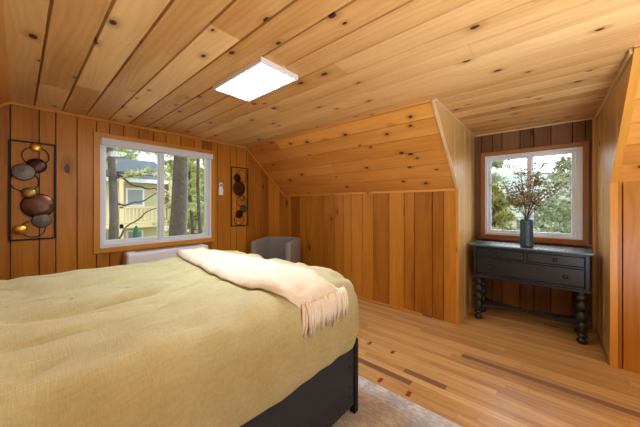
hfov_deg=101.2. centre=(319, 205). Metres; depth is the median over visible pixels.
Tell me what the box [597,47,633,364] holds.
wall
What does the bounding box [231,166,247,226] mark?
metal wall art
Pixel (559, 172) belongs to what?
pine tree
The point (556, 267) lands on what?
console table
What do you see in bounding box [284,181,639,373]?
wall
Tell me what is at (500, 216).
pine tree
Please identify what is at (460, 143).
wall
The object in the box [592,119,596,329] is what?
trim
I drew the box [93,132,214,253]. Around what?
window
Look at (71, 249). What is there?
wall
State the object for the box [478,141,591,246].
window
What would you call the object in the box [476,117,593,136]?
trim
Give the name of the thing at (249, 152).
trim
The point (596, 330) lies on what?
baseboard
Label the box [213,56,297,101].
recessed light
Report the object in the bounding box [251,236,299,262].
armchair
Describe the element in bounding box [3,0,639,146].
ceiling
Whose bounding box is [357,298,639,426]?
floor
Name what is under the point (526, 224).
vase
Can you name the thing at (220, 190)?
controller
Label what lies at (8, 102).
trim
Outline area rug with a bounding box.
[332,375,461,426]
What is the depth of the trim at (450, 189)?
3.47 m
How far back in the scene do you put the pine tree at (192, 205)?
11.02 m
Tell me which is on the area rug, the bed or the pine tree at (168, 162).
the bed
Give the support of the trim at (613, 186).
attached to the wall at (395, 249)
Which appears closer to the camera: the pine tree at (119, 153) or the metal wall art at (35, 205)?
the metal wall art at (35, 205)
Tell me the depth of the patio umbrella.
11.75 m
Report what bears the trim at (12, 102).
attached to the wall at (71, 249)
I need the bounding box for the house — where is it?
[106,157,171,239]
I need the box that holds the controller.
[218,183,222,194]
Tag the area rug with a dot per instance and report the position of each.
(378, 406)
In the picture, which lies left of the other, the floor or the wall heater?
the wall heater
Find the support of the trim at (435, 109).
attached to the wall at (460, 143)
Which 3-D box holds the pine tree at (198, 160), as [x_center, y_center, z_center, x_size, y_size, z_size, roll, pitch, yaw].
[-4.113,-0.798,8.745,2.122,9.006,1.361,0,0,41]
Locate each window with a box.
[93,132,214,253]
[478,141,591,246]
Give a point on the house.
(127, 193)
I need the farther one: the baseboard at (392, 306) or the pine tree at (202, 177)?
the pine tree at (202, 177)
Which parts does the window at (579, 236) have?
sash, sill, sash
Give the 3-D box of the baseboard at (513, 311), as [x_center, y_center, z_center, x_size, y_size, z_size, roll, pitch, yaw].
[2.459,1.285,3.106,1.114,0.030,0.015,0,0,41]
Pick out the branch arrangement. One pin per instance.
(524, 195)
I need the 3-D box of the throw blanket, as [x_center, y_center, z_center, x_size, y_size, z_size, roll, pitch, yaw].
[-0.552,0.510,1.776,1.502,0.312,0.482,0,0,41]
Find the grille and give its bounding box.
[133,244,199,251]
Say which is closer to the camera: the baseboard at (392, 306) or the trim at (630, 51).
the trim at (630, 51)
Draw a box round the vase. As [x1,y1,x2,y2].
[520,217,533,246]
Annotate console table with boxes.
[469,240,594,344]
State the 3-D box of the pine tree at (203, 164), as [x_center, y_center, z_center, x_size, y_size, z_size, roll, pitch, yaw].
[-8.414,-1.299,22.322,6.141,10.599,5.481,0,0,41]
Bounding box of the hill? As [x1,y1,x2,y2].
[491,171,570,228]
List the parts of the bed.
panel, post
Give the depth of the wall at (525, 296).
3.07 m
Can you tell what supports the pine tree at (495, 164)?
on the ground
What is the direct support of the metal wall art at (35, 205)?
attached to the wall at (71, 249)
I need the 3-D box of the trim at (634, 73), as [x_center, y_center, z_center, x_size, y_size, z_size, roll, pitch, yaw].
[2.098,-0.550,1.809,0.045,0.741,0.814,0,0,41]
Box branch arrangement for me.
[489,162,567,216]
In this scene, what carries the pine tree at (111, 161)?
on the ground
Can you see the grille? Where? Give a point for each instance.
(194, 245)
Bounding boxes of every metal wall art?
[8,139,55,241]
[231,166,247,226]
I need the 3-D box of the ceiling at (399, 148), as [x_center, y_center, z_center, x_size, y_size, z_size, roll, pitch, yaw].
[0.177,-0.540,3.509,2.858,0.767,0.841,0,0,41]
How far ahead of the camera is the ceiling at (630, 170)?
1.90 m
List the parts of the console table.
leg, leg, drawer, drawer, drawer, leg, leg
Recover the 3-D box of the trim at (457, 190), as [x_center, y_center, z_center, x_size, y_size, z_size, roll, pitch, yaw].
[1.494,0.555,2.862,0.030,1.490,0.014,0,0,41]
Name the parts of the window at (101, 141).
sash, sash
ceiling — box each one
[0,0,9,104]
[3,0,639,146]
[246,98,454,194]
[619,45,639,183]
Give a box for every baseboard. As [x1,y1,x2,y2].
[357,296,421,314]
[474,302,591,328]
[595,327,608,364]
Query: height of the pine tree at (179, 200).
10.094 m
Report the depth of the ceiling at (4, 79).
1.70 m
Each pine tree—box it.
[106,147,140,159]
[106,147,172,239]
[152,157,204,234]
[164,154,202,236]
[169,155,187,235]
[187,159,204,231]
[189,159,204,231]
[196,158,202,233]
[491,160,519,229]
[491,182,522,230]
[498,154,570,233]
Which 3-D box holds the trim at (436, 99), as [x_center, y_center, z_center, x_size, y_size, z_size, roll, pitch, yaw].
[1.524,-0.912,2.868,0.016,0.022,1.603,0,0,41]
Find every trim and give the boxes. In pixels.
[0,101,11,107]
[10,101,245,147]
[245,147,283,195]
[284,188,454,196]
[431,98,458,188]
[435,98,475,136]
[456,188,458,324]
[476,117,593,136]
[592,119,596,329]
[594,48,632,119]
[610,46,639,182]
[610,183,617,368]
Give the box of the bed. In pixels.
[0,250,358,426]
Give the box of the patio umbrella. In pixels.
[133,225,139,237]
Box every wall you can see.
[0,103,283,279]
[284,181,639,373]
[435,101,474,323]
[475,119,591,325]
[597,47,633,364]
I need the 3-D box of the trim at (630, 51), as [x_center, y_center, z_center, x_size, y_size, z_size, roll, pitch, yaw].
[2.352,-0.908,2.147,0.016,0.030,1.603,0,0,41]
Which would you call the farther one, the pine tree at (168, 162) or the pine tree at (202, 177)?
the pine tree at (168, 162)
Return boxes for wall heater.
[122,244,207,264]
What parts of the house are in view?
post, pane, pane, handrail, handrail, post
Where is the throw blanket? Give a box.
[176,247,348,340]

